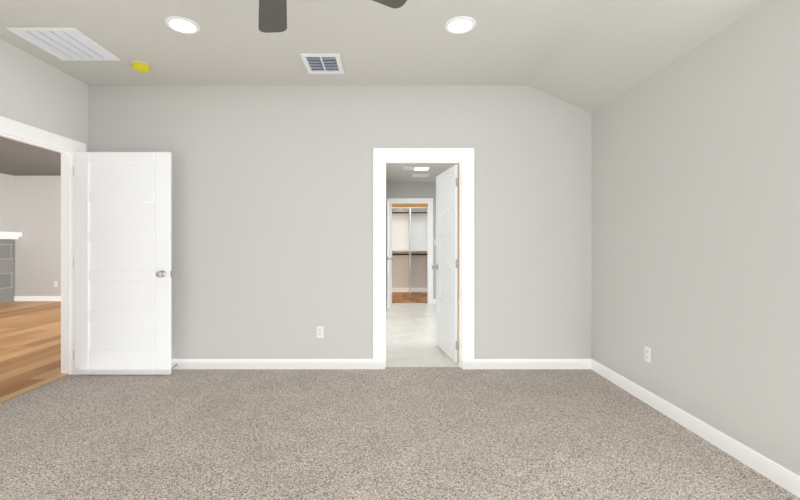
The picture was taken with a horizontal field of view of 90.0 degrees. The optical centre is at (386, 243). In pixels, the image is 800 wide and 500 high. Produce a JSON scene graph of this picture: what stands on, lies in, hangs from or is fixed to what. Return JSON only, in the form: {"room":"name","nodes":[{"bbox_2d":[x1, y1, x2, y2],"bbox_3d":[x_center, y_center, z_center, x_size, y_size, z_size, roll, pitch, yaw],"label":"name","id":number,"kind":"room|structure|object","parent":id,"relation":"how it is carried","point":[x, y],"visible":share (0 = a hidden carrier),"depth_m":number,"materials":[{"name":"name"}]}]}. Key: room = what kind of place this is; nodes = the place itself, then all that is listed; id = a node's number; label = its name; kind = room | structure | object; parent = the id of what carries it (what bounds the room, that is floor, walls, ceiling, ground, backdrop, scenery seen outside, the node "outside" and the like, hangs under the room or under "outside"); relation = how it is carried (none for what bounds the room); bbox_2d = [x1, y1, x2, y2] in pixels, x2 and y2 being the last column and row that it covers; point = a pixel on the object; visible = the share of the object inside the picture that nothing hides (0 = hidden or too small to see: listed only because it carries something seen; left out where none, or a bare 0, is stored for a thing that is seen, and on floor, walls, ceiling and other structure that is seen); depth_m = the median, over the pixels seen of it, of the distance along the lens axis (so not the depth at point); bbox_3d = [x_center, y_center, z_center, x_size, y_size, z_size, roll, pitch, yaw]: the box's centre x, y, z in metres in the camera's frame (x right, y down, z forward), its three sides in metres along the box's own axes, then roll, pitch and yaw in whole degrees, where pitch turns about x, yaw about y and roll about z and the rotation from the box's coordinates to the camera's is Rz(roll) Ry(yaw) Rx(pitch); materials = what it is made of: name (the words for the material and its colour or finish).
{"room":"empty bedroom","nodes":[
{"label":"empty bedroom","id":0,"kind":"room"},
{"bbox_2d":[0,173,13,231],"bbox_3d":[-7.980,-0.230,3.745,0.120,2.900,9.490,0,0,0],"label":"wall","id":1,"kind":"structure","parent":0,"point":[6,203],"depth_m":8.33,"materials":[{"name":"grey paint"}]},
{"bbox_2d":[0,301,60,397],"bbox_3d":[-5.545,1.270,3.745,5.110,0.100,9.730,0,0,0],"label":"floor","id":2,"kind":"structure","parent":0,"point":[30,343],"depth_m":4.88,"materials":[{"name":"brown wood"}]},
{"bbox_2d":[0,231,21,302],"bbox_3d":[-7.819,0.490,7.386,0.199,1.460,2.172,0,0,0],"label":"fireplace","id":3,"kind":"object","parent":2,"relation":"on","point":[7,266],"visible":0.9,"depth_m":8.30,"materials":[{"name":"tile"}]},
{"bbox_2d":[0,136,60,175],"bbox_3d":[-5.533,-1.540,3.745,5.014,0.200,9.730,0,0,0],"label":"ceiling","id":4,"kind":"structure","parent":0,"point":[17,158],"depth_m":6.94,"materials":[{"name":"grey paint"}]},
{"bbox_2d":[14,176,60,295],"bbox_3d":[-5.473,-0.230,8.550,5.134,2.900,0.120,0,0,0],"label":"wall","id":5,"kind":"structure","parent":0,"point":[37,244],"depth_m":8.49,"materials":[{"name":"grey paint"}]},
{"bbox_2d":[14,296,60,300],"bbox_3d":[-5.473,1.170,8.482,4.894,0.100,0.015,0,0,0],"label":"baseboard","id":6,"kind":"structure","parent":5,"relation":"attached to","point":[37,298],"depth_m":8.47,"materials":[{"name":"white wood"}]},
{"bbox_2d":[0,39,87,151],"bbox_3d":[-2.966,-0.230,1.655,0.120,2.900,4.750,0,0,0],"label":"wall","id":7,"kind":"structure","parent":0,"point":[38,93],"depth_m":3.36,"materials":[{"name":"white paint"}]},
{"bbox_2d":[0,373,68,402],"bbox_3d":[-2.995,1.214,3.269,0.080,0.012,0.914,0,0,0],"label":"trim","id":8,"kind":"structure","parent":7,"relation":"attached to","point":[27,389],"depth_m":3.36,"materials":[{"name":"brown wood"}]},
{"bbox_2d":[0,116,85,374],"bbox_3d":[-2.966,0.133,3.269,0.156,2.175,1.144,0,0,0],"label":"door frame","id":9,"kind":"structure","parent":7,"relation":"attached to","point":[66,148],"depth_m":3.72,"materials":[{"name":"white wood"}]},
{"bbox_2d":[74,152,171,374],"bbox_3d":[-2.444,0.182,3.697,0.900,2.055,0.171,0,0,0],"label":"bedroom door","id":10,"kind":"structure","parent":7,"relation":"in","point":[122,263],"depth_m":3.68,"materials":[{"name":"painted wood"},{"name":"satin nickel"}]},
{"bbox_2d":[88,85,591,358],"bbox_3d":[-0.458,-0.230,3.960,5.136,2.900,0.140,0,0,0],"label":"wall","id":11,"kind":"structure","parent":0,"point":[272,221],"depth_m":3.89,"materials":[{"name":"grey paint"}]},
{"bbox_2d":[172,359,372,368],"bbox_3d":[-1.520,1.170,3.880,2.771,0.100,0.020,0,0,0],"label":"baseboard","id":12,"kind":"structure","parent":11,"relation":"attached to","point":[182,363],"depth_m":3.87,"materials":[{"name":"white wood"}]},
{"bbox_2d":[316,326,323,337],"bbox_3d":[-0.650,0.860,3.885,0.070,0.115,0.009,0,0,0],"label":"electrical outlet","id":13,"kind":"object","parent":11,"relation":"attached to","point":[319,331],"visible":1,"depth_m":3.88,"materials":[{"name":"white plastic"}]},
{"bbox_2d":[373,148,473,368],"bbox_3d":[0.355,0.147,3.960,0.980,2.145,0.176,0,0,0],"label":"door frame","id":14,"kind":"structure","parent":11,"relation":"attached to","point":[462,157],"depth_m":3.87,"materials":[{"name":"white wood"}]},
{"bbox_2d":[432,165,458,362],"bbox_3d":[0.655,0.205,4.414,0.171,2.010,0.756,0,0,-8],"label":"door","id":15,"kind":"structure","parent":11,"relation":"in","point":[447,262],"depth_m":4.32,"materials":[{"name":"white wood"}]},
{"bbox_2d":[474,359,587,368],"bbox_3d":[1.400,1.170,3.881,1.109,0.100,0.018,0,0,0],"label":"baseboard","id":16,"kind":"structure","parent":11,"relation":"attached to","point":[478,363],"depth_m":3.87,"materials":[{"name":"white wood"}]},
{"bbox_2d":[0,0,768,112],"bbox_3d":[-0.458,-1.521,1.585,5.136,0.618,4.610,0,0,0],"label":"ceiling","id":17,"kind":"structure","parent":0,"point":[591,56],"depth_m":2.98,"materials":[{"name":"grey paint"}]},
{"bbox_2d":[6,27,120,60],"bbox_3d":[-2.465,-1.532,3.092,0.490,0.015,0.495,0,0,0],"label":"ceiling vent","id":18,"kind":"object","parent":17,"relation":"in","point":[68,44],"visible":0.98,"depth_m":3.06,"materials":[{"name":"white metal"}]},
{"bbox_2d":[131,61,150,72],"bbox_3d":[-2.120,-1.514,3.450,0.150,0.052,0.150,0,0,0],"label":"smoke detector","id":19,"kind":"object","parent":17,"relation":"attached to","point":[140,66],"visible":1,"depth_m":3.41,"materials":[{"name":"yellow plastic"}]},
{"bbox_2d":[165,16,199,33],"bbox_3d":[-1.440,-1.534,2.820,0.224,0.011,0.224,0,0,0],"label":"recessed light","id":20,"kind":"object","parent":17,"relation":"in","point":[179,24],"visible":0.98,"depth_m":2.81,"materials":[{"name":"white"}]},
{"bbox_2d":[300,54,343,73],"bbox_3d":[-0.545,-1.533,3.420,0.320,0.037,0.360,0,0,0],"label":"ceiling vent","id":21,"kind":"object","parent":17,"relation":"in","point":[325,63],"visible":0.98,"depth_m":3.41,"materials":[{"name":"white metal"}]},
{"bbox_2d":[258,0,406,32],"bbox_3d":[-0.503,-1.315,1.663,1.255,0.450,1.265,0,0,0],"label":"fan","id":22,"kind":"object","parent":17,"relation":"hanging from","point":[272,16],"visible":1,"depth_m":2.09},
{"bbox_2d":[444,16,475,33],"bbox_3d":[0.515,-1.534,2.820,0.224,0.011,0.224,0,0,0],"label":"recessed light","id":23,"kind":"object","parent":17,"relation":"in","point":[460,25],"visible":1,"depth_m":2.81,"materials":[{"name":"white plastic"}]},
{"bbox_2d":[0,367,799,499],"bbox_3d":[-0.440,1.270,1.615,5.100,0.100,4.670,0,0,0],"label":"floor","id":24,"kind":"structure","parent":0,"point":[423,433],"depth_m":2.48,"materials":[{"name":"beige carpet"}]},
{"bbox_2d":[392,292,426,302],"bbox_3d":[0.550,1.270,9.210,2.300,0.100,2.080,0,0,0],"label":"floor","id":25,"kind":"structure","parent":0,"point":[408,297],"depth_m":9.04,"materials":[{"name":"brown wood"}]},
{"bbox_2d":[392,207,426,293],"bbox_3d":[0.550,0.170,9.872,1.996,2.100,0.344,0,0,0],"label":"closet shelving","id":26,"kind":"object","parent":25,"relation":"on","point":[409,211],"visible":0.52,"depth_m":9.87,"materials":[{"name":"white"}]},
{"bbox_2d":[392,215,426,287],"bbox_3d":[0.550,-0.230,10.120,2.240,2.900,0.120,0,0,0],"label":"wall","id":27,"kind":"structure","parent":0,"point":[400,241],"depth_m":10.06,"materials":[{"name":"white paint"}]},
{"bbox_2d":[392,288,426,291],"bbox_3d":[0.550,1.170,10.053,2.000,0.100,0.015,0,0,0],"label":"baseboard","id":28,"kind":"structure","parent":27,"relation":"attached to","point":[407,289],"depth_m":10.04,"materials":[{"name":"white wood"}]},
{"bbox_2d":[386,182,435,303],"bbox_3d":[0.863,-0.230,8.160,1.875,2.900,0.120,0,0,0],"label":"wall","id":29,"kind":"structure","parent":0,"point":[410,189],"depth_m":8.10,"materials":[{"name":"grey paint"}]},
{"bbox_2d":[386,200,392,308],"bbox_3d":[0.051,0.205,7.719,0.171,2.010,0.722,0,0,5],"label":"closet door","id":30,"kind":"structure","parent":29,"relation":"in","point":[389,258],"depth_m":7.46,"materials":[{"name":"white wood"}]},
{"bbox_2d":[387,198,432,303],"bbox_3d":[0.465,0.155,8.153,0.930,2.130,0.142,0,0,0],"label":"trim","id":31,"kind":"structure","parent":29,"relation":"attached to","point":[429,201],"depth_m":8.08,"materials":[{"name":"white wood"}]},
{"bbox_2d":[392,204,427,206],"bbox_3d":[0.465,-0.775,8.160,0.730,0.070,0.116,0,0,0],"label":"trim","id":32,"kind":"structure","parent":29,"relation":"attached to","point":[409,205],"depth_m":8.10,"materials":[{"name":"brown wood"}]},
{"bbox_2d":[386,163,458,181],"bbox_3d":[0.863,-1.460,6.125,2.115,0.440,4.190,0,0,0],"label":"ceiling","id":33,"kind":"structure","parent":0,"point":[395,172],"depth_m":6.89,"materials":[{"name":"grey paint"}]},
{"bbox_2d":[403,166,429,169],"bbox_3d":[0.480,-1.227,6.530,0.420,0.026,0.260,0,0,0],"label":"recessed light","id":34,"kind":"object","parent":33,"relation":"in","point":[416,167],"visible":1,"depth_m":6.45,"materials":[{"name":"white plastic"}]},
{"bbox_2d":[412,174,429,176],"bbox_3d":[0.610,-1.232,7.270,0.300,0.016,0.300,0,0,0],"label":"ceiling vent","id":35,"kind":"object","parent":33,"relation":"attached to","point":[420,175],"visible":1,"depth_m":7.21,"materials":[{"name":"white metal"}]},
{"bbox_2d":[386,303,459,366],"bbox_3d":[0.850,1.270,6.060,2.200,0.100,4.220,0,0,0],"label":"floor","id":36,"kind":"structure","parent":0,"point":[410,334],"depth_m":5.14,"materials":[{"name":"white tile"}]},
{"bbox_2d":[592,0,799,475],"bbox_3d":[2.050,-0.230,1.655,0.120,2.900,4.750,0,0,0],"label":"wall","id":37,"kind":"structure","parent":0,"point":[696,220],"depth_m":2.44,"materials":[{"name":"grey paint"}]},
{"bbox_2d":[644,346,650,362],"bbox_3d":[1.985,0.845,3.050,0.009,0.115,0.070,0,0,0],"label":"electrical outlet","id":38,"kind":"object","parent":37,"relation":"attached to","point":[647,354],"visible":1,"depth_m":3.04,"materials":[{"name":"white plastic"}]},
{"bbox_2d":[588,359,799,497],"bbox_3d":[1.981,1.170,1.660,0.018,0.100,4.460,0,0,0],"label":"baseboard","id":39,"kind":"structure","parent":37,"relation":"attached to","point":[780,475],"depth_m":2.43,"materials":[{"name":"white wood"}]}
]}

